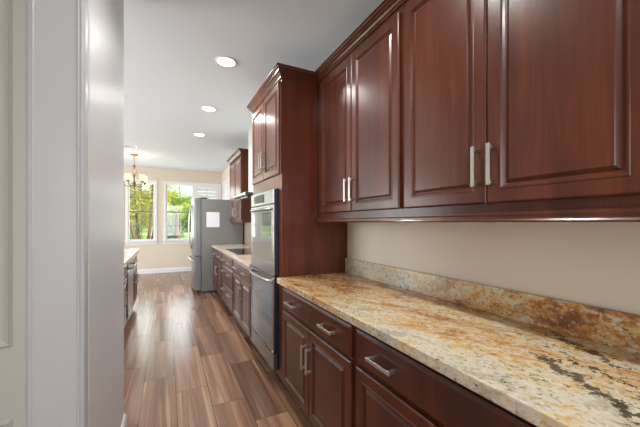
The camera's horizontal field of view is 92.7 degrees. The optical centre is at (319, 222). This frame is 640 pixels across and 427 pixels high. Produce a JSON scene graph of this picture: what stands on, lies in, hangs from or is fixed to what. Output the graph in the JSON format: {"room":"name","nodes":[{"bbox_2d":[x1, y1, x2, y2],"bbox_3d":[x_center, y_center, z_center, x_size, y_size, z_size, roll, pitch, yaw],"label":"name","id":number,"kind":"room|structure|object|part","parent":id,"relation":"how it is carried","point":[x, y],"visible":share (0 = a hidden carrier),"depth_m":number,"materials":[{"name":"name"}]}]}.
{"room":"kitchen","nodes":[
{"label":"kitchen","id":0,"kind":"room"},
{"bbox_2d":[88,0,123,426],"bbox_3d":[-3.010,-0.050,0.541,4.400,2.790,0.980,0,0,-27],"label":"wall partition","id":1,"kind":"structure","parent":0,"point":[105,17],"depth_m":1.35,"materials":[{"name":"white paint"}]},
{"bbox_2d":[0,0,27,426],"bbox_3d":[-1.334,0.120,0.808,0.857,2.430,0.035,0,0,-27],"label":"door","id":2,"kind":"structure","parent":1,"relation":"in","point":[13,13],"depth_m":0.98,"materials":[{"name":"grey paint"}]},
{"bbox_3d":[-1.300,0.905,0.812,0.720,0.560,0.012,0,0,-27],"label":"panel","id":3,"kind":"part","parent":2,"relation":"part of","materials":[{"name":"grey"}]},
{"bbox_3d":[-1.300,-0.292,0.812,0.720,1.385,0.012,0,0,-27],"label":"panel","id":4,"kind":"part","parent":2,"relation":"part of","materials":[{"name":"grey paint"}]},
{"bbox_2d":[28,0,87,426],"bbox_3d":[-0.878,-0.050,1.026,0.149,2.790,0.050,0,0,-27],"label":"trim","id":5,"kind":"structure","parent":1,"relation":"attached to","point":[57,29],"depth_m":1.01,"materials":[{"name":"grey paint"}]},
{"bbox_2d":[121,413,126,426],"bbox_3d":[-1.455,1.288,1.639,0.664,0.115,0.434,0,0,-27],"label":"baseboard","id":6,"kind":"structure","parent":1,"relation":"attached to","point":[124,422],"depth_m":1.92,"materials":[{"name":"white paint"}]},
{"bbox_2d":[124,166,221,269],"bbox_3d":[-5.590,-0.050,7.558,6.060,2.790,0.120,0,0,-27],"label":"wall","id":7,"kind":"structure","parent":0,"point":[161,255],"depth_m":8.18,"materials":[{"name":"beige paint"}]},
{"bbox_2d":[124,179,157,244],"bbox_3d":[-4.663,-0.263,7.974,0.746,1.696,0.135,0,0,-27],"label":"window","id":8,"kind":"structure","parent":7,"relation":"in","point":[127,241],"depth_m":7.94,"materials":[{"name":"white paint"}]},
{"bbox_3d":[-4.649,0.530,7.945,0.746,0.110,0.070,0,0,-27],"label":"sill","id":9,"kind":"part","parent":8,"relation":"part of","materials":[{"name":"white paint"}]},
{"bbox_3d":[-4.682,-0.285,8.012,0.590,1.520,0.050,0,0,-27],"label":"frame","id":10,"kind":"part","parent":8,"relation":"part of","materials":[{"name":"white paint"}]},
{"bbox_2d":[137,267,190,273],"bbox_3d":[-5.516,1.288,7.520,5.960,0.115,0.014,0,0,-27],"label":"baseboard","id":11,"kind":"structure","parent":7,"relation":"attached to","point":[178,269],"depth_m":8.18,"materials":[{"name":"white paint"}]},
{"bbox_2d":[163,181,195,243],"bbox_3d":[-3.852,-0.263,8.380,0.821,1.696,0.135,0,0,-27],"label":"window","id":12,"kind":"structure","parent":7,"relation":"in","point":[165,183],"depth_m":8.25,"materials":[{"name":"white paint"}]},
{"bbox_3d":[-3.837,0.530,8.351,0.821,0.110,0.070,0,0,-27],"label":"sill","id":13,"kind":"part","parent":12,"relation":"part of","materials":[{"name":"white paint"}]},
{"bbox_3d":[-3.869,-0.285,8.415,0.621,0.036,0.055,0,0,-27],"label":"meeting rail","id":14,"kind":"part","parent":12,"relation":"part of","materials":[{"name":"grey plastic"}]},
{"bbox_2d":[195,183,220,198],"bbox_3d":[-3.184,-0.263,8.713,0.698,1.696,0.135,0,0,-27],"label":"window","id":15,"kind":"structure","parent":7,"relation":"in","point":[213,188],"depth_m":8.69,"materials":[{"name":"white paint"}]},
{"bbox_2d":[124,271,313,426],"bbox_3d":[-2.893,1.370,2.299,6.180,0.050,11.940,0,0,-27],"label":"floor","id":16,"kind":"structure","parent":0,"point":[189,361],"depth_m":2.83,"materials":[{"name":"brown wood"}]},
{"bbox_2d":[124,264,129,327],"bbox_3d":[-2.416,0.909,3.220,0.638,0.872,0.919,0,0,-27],"label":"base cabinet","id":17,"kind":"object","parent":16,"relation":"on","point":[126,271],"visible":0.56,"depth_m":3.55,"materials":[{"name":"brown wood"}]},
{"bbox_3d":[-2.174,0.575,3.341,0.020,0.156,0.876,0,0,-27],"label":"drawer","id":18,"kind":"part","parent":17,"relation":"part of","materials":[{"name":"brown wood"}]},
{"bbox_3d":[-2.271,0.943,3.538,0.022,0.549,0.436,0,0,-27],"label":"door","id":19,"kind":"part","parent":17,"relation":"part of","materials":[{"name":"brown wood"}]},
{"bbox_2d":[126,258,136,321],"bbox_3d":[-2.752,0.910,3.918,0.661,0.870,0.624,0,0,-27],"label":"dishwasher","id":20,"kind":"object","parent":16,"relation":"on","point":[130,266],"visible":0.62,"depth_m":3.91,"materials":[{"name":"silver metal"}]},
{"bbox_3d":[-2.518,0.857,4.035,0.024,0.747,0.618,0,0,-27],"label":"panel","id":21,"kind":"part","parent":20,"relation":"part of","materials":[{"name":"silver metal"}]},
{"bbox_2d":[133,254,137,305],"bbox_3d":[-3.062,0.909,4.512,0.638,0.872,0.709,0,0,-27],"label":"base cabinet","id":22,"kind":"object","parent":16,"relation":"on","point":[135,274],"visible":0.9,"depth_m":4.61,"materials":[{"name":"brown wood"}]},
{"bbox_3d":[-2.744,0.943,4.484,0.022,0.549,0.331,0,0,-27],"label":"door","id":23,"kind":"part","parent":22,"relation":"part of","materials":[{"name":"brown wood"}]},
{"bbox_3d":[-2.893,0.943,4.784,0.022,0.549,0.331,0,0,-27],"label":"door","id":24,"kind":"part","parent":22,"relation":"part of","materials":[{"name":"brown wood"}]},
{"bbox_2d":[188,197,242,292],"bbox_3d":[-2.197,0.432,6.331,0.988,1.825,0.910,0,0,-27],"label":"refrigerator","id":25,"kind":"object","parent":16,"relation":"on","point":[203,237],"visible":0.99,"depth_m":5.87,"materials":[{"name":"grey metal"}]},
{"bbox_3d":[-2.585,0.090,6.087,0.076,0.875,0.026,0,0,-27],"label":"handle","id":26,"kind":"part","parent":25,"relation":"part of","materials":[{"name":"silver metal"}]},
{"bbox_3d":[-2.622,0.087,6.374,0.125,1.115,0.452,0,0,-27],"label":"door","id":27,"kind":"part","parent":25,"relation":"part of","materials":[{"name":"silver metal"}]},
{"bbox_3d":[-2.520,0.971,6.170,0.125,0.628,0.910,0,0,-27],"label":"freezer drawer","id":28,"kind":"part","parent":25,"relation":"part of","materials":[{"name":"silver metal"}]},
{"bbox_3d":[-2.417,0.087,5.965,0.125,1.115,0.452,0,0,-27],"label":"door","id":29,"kind":"part","parent":25,"relation":"part of","materials":[{"name":"silver metal"}]},
{"bbox_2d":[206,212,218,226],"bbox_3d":[-2.066,-0.055,5.887,0.240,0.290,0.001,0,0,-27],"label":"paper note","id":30,"kind":"object","parent":25,"relation":"attached to","point":[212,218],"visible":1,"depth_m":5.88,"materials":[{"name":"white paper"}]},
{"bbox_2d":[212,248,226,304],"bbox_3d":[-1.561,0.909,5.520,0.655,0.872,1.058,0,0,-27],"label":"base cabinet","id":31,"kind":"object","parent":16,"relation":"on","point":[217,262],"visible":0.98,"depth_m":5.34,"materials":[{"name":"brown wood"}]},
{"bbox_3d":[-1.926,0.943,5.622,0.022,0.549,0.505,0,0,-27],"label":"door","id":32,"kind":"part","parent":31,"relation":"part of","materials":[{"name":"brown wood"}]},
{"bbox_3d":[-1.811,0.575,5.395,0.020,0.156,1.015,0,0,-27],"label":"drawer","id":33,"kind":"part","parent":31,"relation":"part of","materials":[{"name":"brown wood"}]},
{"bbox_3d":[-1.698,0.943,5.167,0.022,0.549,0.505,0,0,-27],"label":"door","id":34,"kind":"part","parent":31,"relation":"part of","materials":[{"name":"brown wood"}]},
{"bbox_2d":[221,253,236,318],"bbox_3d":[-1.118,0.909,4.635,0.655,0.872,0.918,0,0,-27],"label":"base cabinet","id":35,"kind":"object","parent":16,"relation":"on","point":[227,270],"visible":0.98,"depth_m":4.45,"materials":[{"name":"brown wood"}]},
{"bbox_3d":[-1.368,1.083,4.510,0.020,0.269,0.875,0,0,-27],"label":"drawer","id":36,"kind":"part","parent":35,"relation":"part of","materials":[{"name":"brown wood"}]},
{"bbox_3d":[-1.368,0.800,4.510,0.020,0.265,0.875,0,0,-27],"label":"drawer","id":37,"kind":"part","parent":35,"relation":"part of","materials":[{"name":"brown wood"}]},
{"bbox_3d":[-1.368,0.575,4.510,0.020,0.156,0.875,0,0,-27],"label":"drawer","id":38,"kind":"part","parent":35,"relation":"part of","materials":[{"name":"brown wood"}]},
{"bbox_2d":[232,259,251,337],"bbox_3d":[-0.689,0.909,3.776,0.655,0.872,0.999,0,0,-27],"label":"base cabinet","id":39,"kind":"object","parent":16,"relation":"on","point":[241,274],"visible":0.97,"depth_m":3.59,"materials":[{"name":"brown wood"}]},
{"bbox_2d":[212,244,251,267],"bbox_3d":[-1.133,0.452,4.666,0.621,0.042,2.997,0,0,-27],"label":"countertop","id":40,"kind":"structure","parent":39,"relation":"on","point":[244,259],"depth_m":4.41,"materials":[{"name":"beige stone"}]},
{"bbox_2d":[225,248,250,254],"bbox_3d":[-1.072,0.427,4.573,0.528,0.007,0.936,0,0,-27],"label":"cooktop","id":41,"kind":"object","parent":40,"relation":"in","point":[240,251],"visible":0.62,"depth_m":4.47,"materials":[{"name":"black glass"}]},
{"bbox_3d":[-1.047,0.943,3.865,0.022,0.549,0.476,0,0,-27],"label":"door","id":42,"kind":"part","parent":39,"relation":"part of","materials":[{"name":"brown wood"}]},
{"bbox_3d":[-0.939,0.575,3.651,0.020,0.156,0.956,0,0,-27],"label":"drawer","id":43,"kind":"part","parent":39,"relation":"part of","materials":[{"name":"brown wood"}]},
{"bbox_3d":[-0.833,0.943,3.435,0.022,0.549,0.476,0,0,-27],"label":"door","id":44,"kind":"part","parent":39,"relation":"part of","materials":[{"name":"brown wood"}]},
{"bbox_2d":[247,62,346,391],"bbox_3d":[-0.251,0.061,2.913,0.660,2.567,1.030,0,0,-27],"label":"tall cabinet","id":45,"kind":"object","parent":16,"relation":"on","point":[283,109],"depth_m":2.49,"materials":[{"name":"brown wood"}]},
{"bbox_3d":[-0.604,-0.755,2.985,0.022,0.730,0.421,0,0,-27],"label":"door","id":46,"kind":"part","parent":45,"relation":"part of","materials":[{"name":"brown wood"}]},
{"bbox_3d":[-0.518,-0.560,2.751,0.038,0.155,0.015,0,0,-27],"label":"handle","id":47,"kind":"part","parent":45,"relation":"part of","materials":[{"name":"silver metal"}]},
{"bbox_2d":[249,266,278,370],"bbox_3d":[-0.309,0.820,2.887,0.630,0.754,0.724,0,0,-27],"label":"oven","id":48,"kind":"object","parent":45,"relation":"in","point":[264,287],"visible":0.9,"depth_m":2.62,"materials":[{"name":"silver metal"}]},
{"bbox_3d":[-0.523,1.129,2.779,0.030,0.136,0.724,0,0,-27],"label":"warming drawer","id":49,"kind":"part","parent":48,"relation":"part of","materials":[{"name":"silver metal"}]},
{"bbox_2d":[250,189,278,276],"bbox_3d":[-0.305,0.085,2.889,0.622,0.711,0.724,0,0,-27],"label":"wall oven","id":50,"kind":"object","parent":45,"relation":"in","point":[265,210],"visible":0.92,"depth_m":2.62,"materials":[{"name":"silver metal"}]},
{"bbox_3d":[-0.530,-0.213,2.776,0.015,0.116,0.724,0,0,-27],"label":"control panel","id":51,"kind":"part","parent":50,"relation":"part of","materials":[{"name":"silver metal"}]},
{"bbox_3d":[-0.489,0.048,2.808,0.024,2.395,0.860,0,0,-27],"label":"frame","id":52,"kind":"part","parent":45,"relation":"part of","materials":[{"name":"brown wood"}]},
{"bbox_3d":[-0.414,-0.755,2.605,0.022,0.730,0.420,0,0,-27],"label":"door","id":53,"kind":"part","parent":45,"relation":"part of","materials":[{"name":"brown wood"}]},
{"bbox_3d":[-0.307,-0.748,2.402,0.011,0.715,0.011,0,0,41],"label":"corner post","id":54,"kind":"part","parent":45,"relation":"part of","materials":[{"name":"brown wood"}]},
{"bbox_3d":[-0.257,-1.179,2.924,0.660,0.085,1.004,0,0,-27],"label":"crown","id":55,"kind":"part","parent":45,"relation":"part of","materials":[{"name":"brown wood"}]},
{"bbox_3d":[-0.022,0.859,2.511,0.594,0.772,0.047,0,0,-27],"label":"filler strip","id":56,"kind":"part","parent":45,"relation":"part of","materials":[{"name":"brown wood"}]},
{"bbox_3d":[-0.034,0.098,2.543,0.602,2.495,0.020,0,0,-27],"label":"panel","id":57,"kind":"part","parent":45,"relation":"part of","materials":[{"name":"brown wood"}]},
{"bbox_3d":[0.124,-0.627,2.567,0.298,1.176,0.077,0,0,-27],"label":"filler strip","id":58,"kind":"part","parent":45,"relation":"part of","materials":[{"name":"brown wood"}]},
{"bbox_2d":[283,287,355,426],"bbox_3d":[0.187,0.909,2.024,0.655,0.872,1.009,0,0,-27],"label":"base cabinet","id":59,"kind":"object","parent":16,"relation":"on","point":[319,346],"visible":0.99,"depth_m":1.76,"materials":[{"name":"brown wood"}]},
{"bbox_3d":[-0.209,0.575,2.126,0.038,0.015,0.155,0,0,-27],"label":"handle","id":60,"kind":"part","parent":59,"relation":"part of","materials":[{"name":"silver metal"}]},
{"bbox_3d":[-0.173,0.943,2.116,0.022,0.549,0.481,0,0,-27],"label":"door","id":61,"kind":"part","parent":59,"relation":"part of","materials":[{"name":"brown wood"}]},
{"bbox_3d":[-0.105,0.845,1.918,0.038,0.155,0.015,0,0,-27],"label":"handle","id":62,"kind":"part","parent":59,"relation":"part of","materials":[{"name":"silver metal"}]},
{"bbox_3d":[-0.073,0.845,1.855,0.038,0.155,0.015,0,0,-27],"label":"handle","id":63,"kind":"part","parent":59,"relation":"part of","materials":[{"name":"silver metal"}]},
{"bbox_3d":[-0.063,0.575,1.899,0.020,0.156,0.966,0,0,-27],"label":"drawer","id":64,"kind":"part","parent":59,"relation":"part of","materials":[{"name":"brown wood"}]},
{"bbox_3d":[0.031,0.575,1.647,0.038,0.015,0.155,0,0,-27],"label":"handle","id":65,"kind":"part","parent":59,"relation":"part of","materials":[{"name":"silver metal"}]},
{"bbox_3d":[0.044,0.943,1.682,0.022,0.549,0.481,0,0,-27],"label":"door","id":66,"kind":"part","parent":59,"relation":"part of","materials":[{"name":"brown wood"}]},
{"bbox_2d":[356,327,536,426],"bbox_3d":[0.633,0.909,1.131,0.655,0.872,0.984,0,0,-27],"label":"base cabinet","id":67,"kind":"object","parent":16,"relation":"on","point":[394,389],"visible":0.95,"depth_m":1.11,"materials":[{"name":"brown wood"}]},
{"bbox_3d":[0.241,0.575,1.227,0.038,0.015,0.155,0,0,-27],"label":"handle","id":68,"kind":"part","parent":67,"relation":"part of","materials":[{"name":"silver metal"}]},
{"bbox_3d":[0.277,0.943,1.217,0.022,0.549,0.469,0,0,-27],"label":"door","id":69,"kind":"part","parent":67,"relation":"part of","materials":[{"name":"brown wood"}]},
{"bbox_3d":[1.063,0.909,0.272,0.655,0.872,0.934,0,0,-27],"label":"base cabinet","id":70,"kind":"object","parent":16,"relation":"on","visible":0},
{"bbox_2d":[277,272,639,426],"bbox_3d":[0.607,0.452,1.187,0.621,0.042,2.980,0,0,-27],"label":"countertop","id":71,"kind":"structure","parent":70,"relation":"on","point":[545,377],"depth_m":1.01,"materials":[{"name":"beige stone"}]},
{"bbox_3d":[-2.000,0.909,2.387,0.638,0.872,0.938,0,0,-27],"label":"base cabinet","id":72,"kind":"object","parent":16,"relation":"on","visible":0},
{"bbox_2d":[124,249,138,265],"bbox_3d":[-2.525,0.452,3.405,0.648,0.042,3.250,0,0,-27],"label":"countertop","id":73,"kind":"structure","parent":72,"relation":"on","point":[129,254],"depth_m":4.19,"materials":[{"name":"beige stone"}]},
{"bbox_2d":[124,0,383,172],"bbox_3d":[-2.893,-1.470,2.299,6.180,0.050,11.940,0,0,-27],"label":"ceiling","id":74,"kind":"structure","parent":0,"point":[171,47],"depth_m":2.72,"materials":[{"name":"white paint"}]},
{"bbox_2d":[124,145,136,147],"bbox_3d":[-3.591,-1.438,5.774,0.220,0.011,0.160,0,0,-27],"label":"ceiling vent","id":75,"kind":"object","parent":74,"relation":"in","point":[128,146],"visible":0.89,"depth_m":5.76,"materials":[{"name":"white paint"}]},
{"bbox_2d":[124,154,147,187],"bbox_3d":[-3.950,-1.085,6.464,0.518,0.719,0.522,0,0,-27],"label":"chandelier","id":76,"kind":"object","parent":74,"relation":"hanging from","point":[127,176],"visible":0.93,"depth_m":6.42,"materials":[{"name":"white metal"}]},
{"bbox_3d":[-3.931,-0.936,6.247,0.116,0.138,0.116,0,0,-27],"label":"lamp shade","id":77,"kind":"part","parent":76,"relation":"part of","materials":[{"name":"white glass"}]},
{"bbox_3d":[-3.730,-0.936,6.400,0.116,0.138,0.116,0,0,-27],"label":"lamp shade","id":78,"kind":"part","parent":76,"relation":"part of","materials":[{"name":"white glass"}]},
{"bbox_2d":[193,133,205,136],"bbox_3d":[-1.981,-1.440,5.013,0.190,0.007,0.190,0,0,-27],"label":"recessed light","id":79,"kind":"object","parent":74,"relation":"in","point":[195,134],"visible":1,"depth_m":5.00,"materials":[{"name":"white paint"}]},
{"bbox_2d":[201,106,216,111],"bbox_3d":[-1.413,-1.440,3.877,0.190,0.007,0.190,0,0,-27],"label":"recessed light","id":80,"kind":"object","parent":74,"relation":"in","point":[204,108],"visible":1,"depth_m":3.88,"materials":[{"name":"white paint"}]},
{"bbox_2d":[215,56,236,67],"bbox_3d":[-0.845,-1.440,2.741,0.190,0.007,0.190,0,0,-27],"label":"recessed light","id":81,"kind":"object","parent":74,"relation":"in","point":[223,61],"visible":1,"depth_m":2.73,"materials":[{"name":"white paint"}]},
{"bbox_2d":[222,166,639,314],"bbox_3d":[-0.183,-0.050,3.654,0.120,2.790,11.940,0,0,-27],"label":"wall","id":82,"kind":"structure","parent":0,"point":[597,264],"depth_m":1.35,"materials":[{"name":"beige paint"}]},
{"bbox_2d":[222,178,229,199],"bbox_3d":[-2.449,-0.290,8.111,0.135,1.670,1.340,0,0,-27],"label":"window","id":83,"kind":"structure","parent":82,"relation":"in","point":[225,184],"depth_m":8.25,"materials":[{"name":"white paint"}]},
{"bbox_2d":[227,148,252,221],"bbox_3d":[-1.428,-0.612,5.595,0.366,1.221,1.149,0,0,-27],"label":"upper cabinet","id":84,"kind":"object","parent":82,"relation":"attached to","point":[238,161],"visible":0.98,"depth_m":5.17,"materials":[{"name":"brown wood"}]},
{"bbox_3d":[-1.654,-0.577,5.765,0.022,1.073,0.503,0,0,-27],"label":"door","id":85,"kind":"part","parent":84,"relation":"part of","materials":[{"name":"brown wood"}]},
{"bbox_3d":[-1.522,-0.578,5.548,0.020,1.154,1.044,0,0,-27],"label":"frame","id":86,"kind":"part","parent":84,"relation":"part of","materials":[{"name":"brown wood"}]},
{"bbox_3d":[-1.428,-1.179,5.595,0.366,0.085,1.149,0,0,-27],"label":"crown","id":87,"kind":"part","parent":84,"relation":"part of","materials":[{"name":"brown wood"}]},
{"bbox_3d":[-1.427,-0.577,5.311,0.022,1.073,0.503,0,0,-27],"label":"door","id":88,"kind":"part","parent":84,"relation":"part of","materials":[{"name":"brown wood"}]},
{"bbox_2d":[233,128,252,200],"bbox_3d":[-1.031,-0.894,4.594,0.545,1.091,0.920,0,0,-27],"label":"range hood","id":89,"kind":"object","parent":82,"relation":"attached to","point":[245,196],"visible":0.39,"depth_m":4.68,"materials":[{"name":"silver metal"}]},
{"bbox_2d":[244,223,250,245],"bbox_3d":[-0.844,0.223,4.811,0.024,0.445,2.999,0,0,-27],"label":"tile backsplash","id":90,"kind":"structure","parent":82,"relation":"attached to","point":[247,226],"depth_m":5.90,"materials":[{"name":"tile"}]},
{"bbox_2d":[320,3,403,217],"bbox_3d":[0.331,-0.597,2.088,0.356,1.116,0.965,0,0,-27],"label":"upper cabinet","id":91,"kind":"object","parent":82,"relation":"attached to","point":[362,97],"visible":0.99,"depth_m":1.87,"materials":[{"name":"brown wood"}]},
{"bbox_3d":[0.109,-0.593,2.238,0.022,1.040,0.464,0,0,-27],"label":"door","id":92,"kind":"part","parent":91,"relation":"part of","materials":[{"name":"brown wood"}]},
{"bbox_3d":[0.175,-0.216,2.045,0.038,0.155,0.015,0,0,-27],"label":"handle","id":93,"kind":"part","parent":91,"relation":"part of","materials":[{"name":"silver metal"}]},
{"bbox_3d":[0.203,-0.216,1.988,0.038,0.155,0.015,0,0,-27],"label":"handle","id":94,"kind":"part","parent":91,"relation":"part of","materials":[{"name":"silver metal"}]},
{"bbox_3d":[0.319,-0.593,1.820,0.022,1.040,0.464,0,0,-27],"label":"door","id":95,"kind":"part","parent":91,"relation":"part of","materials":[{"name":"brown wood"}]},
{"bbox_2d":[345,258,639,353],"bbox_3d":[0.896,0.377,1.331,0.024,0.137,2.980,0,0,-27],"label":"backsplash","id":96,"kind":"structure","parent":82,"relation":"attached to","point":[613,328],"depth_m":1.33,"materials":[{"name":"beige stone"}]},
{"bbox_2d":[404,0,639,214],"bbox_3d":[0.760,-0.597,1.230,0.356,1.116,0.949,0,0,-27],"label":"upper cabinet","id":97,"kind":"object","parent":82,"relation":"attached to","point":[510,105],"visible":1,"depth_m":1.05,"materials":[{"name":"brown wood"}]},
{"bbox_3d":[0.540,-0.593,1.377,0.022,1.040,0.456,0,0,-27],"label":"door","id":98,"kind":"part","parent":97,"relation":"part of","materials":[{"name":"brown wood"}]},
{"bbox_3d":[0.604,-0.216,1.187,0.038,0.155,0.015,0,0,-27],"label":"handle","id":99,"kind":"part","parent":97,"relation":"part of","materials":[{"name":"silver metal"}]},
{"bbox_3d":[0.632,-0.216,1.130,0.038,0.155,0.015,0,0,-27],"label":"handle","id":100,"kind":"part","parent":97,"relation":"part of","materials":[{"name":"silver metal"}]},
{"bbox_3d":[0.746,-0.593,0.965,0.022,1.040,0.456,0,0,-27],"label":"door","id":101,"kind":"part","parent":97,"relation":"part of","materials":[{"name":"brown wood"}]},
{"bbox_3d":[0.772,-0.033,1.269,0.301,0.011,2.979,0,0,-27],"label":"upper cabinet","id":102,"kind":"object","parent":82,"relation":"attached to","visible":0},
{"bbox_2d":[314,207,639,221],"bbox_3d":[0.625,-0.020,1.195,0.022,0.038,2.979,0,0,-27],"label":"rail","id":103,"kind":"object","parent":102,"relation":"attached to","point":[610,214],"visible":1,"depth_m":1.05,"materials":[{"name":"brown wood"}]},
{"bbox_3d":[1.193,-0.597,0.364,0.356,1.116,0.983,0,0,-27],"label":"upper cabinet","id":104,"kind":"object","parent":82,"relation":"attached to","visible":0},
{"bbox_2d":[314,0,406,80],"bbox_3d":[0.629,-1.186,1.169,0.044,0.072,2.928,0,0,-27],"label":"crown molding","id":105,"kind":"structure","parent":104,"relation":"attached to","point":[386,8],"depth_m":1.92,"materials":[{"name":"brown wood"}]},
{"label":"outside","id":106,"kind":"structure","parent":0,"visible":0},
{"bbox_2d":[130,226,190,239],"bbox_3d":[-28.917,1.435,57.834,80.000,0.060,110.680,0,0,-27],"label":"ground","id":107,"kind":"structure","parent":106,"point":[144,230],"depth_m":42.85,"materials":[{"name":"green plant"}]},
{"bbox_2d":[130,219,146,239],"bbox_3d":[-10.951,0.594,17.452,1.983,1.712,1.537,0,0,-27],"label":"shrub","id":108,"kind":"object","parent":107,"relation":"on","point":[133,219],"visible":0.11,"depth_m":17.57,"materials":[{"name":"green plant"}]},
{"bbox_2d":[130,193,153,231],"bbox_3d":[-26.668,-1.482,44.894,7.292,6.260,5.540,0,0,-27],"label":"tree","id":109,"kind":"object","parent":107,"relation":"on","point":[145,220],"visible":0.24,"depth_m":44.07,"materials":[{"name":"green plant"}]},
{"bbox_2d":[130,183,184,239],"bbox_3d":[-6.061,-0.731,10.429,2.787,4.299,1.981,0,0,-27],"label":"shade tree","id":110,"kind":"object","parent":107,"relation":"on","point":[137,190],"visible":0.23,"depth_m":10.26,"materials":[{"name":"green plant"}]},
{"bbox_2d":[152,221,186,238],"bbox_3d":[-10.682,0.702,21.468,2.444,1.591,1.540,0,0,-27],"label":"shrub","id":111,"kind":"object","parent":107,"relation":"on","point":[169,227],"visible":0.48,"depth_m":21.57,"materials":[{"name":"green plant"}]},
{"bbox_2d":[144,190,209,238],"bbox_3d":[-6.425,-0.018,14.134,3.057,2.855,2.997,0,0,-27],"label":"tree","id":112,"kind":"object","parent":107,"relation":"on","point":[181,203],"visible":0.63,"depth_m":13.94,"materials":[{"name":"green plant"}]},
{"bbox_2d":[167,202,190,231],"bbox_3d":[-19.792,-1.045,46.008,7.679,5.378,5.581,0,0,-27],"label":"tree","id":113,"kind":"object","parent":107,"relation":"on","point":[184,222],"visible":0.23,"depth_m":44.71,"materials":[{"name":"green plant"}]}
]}

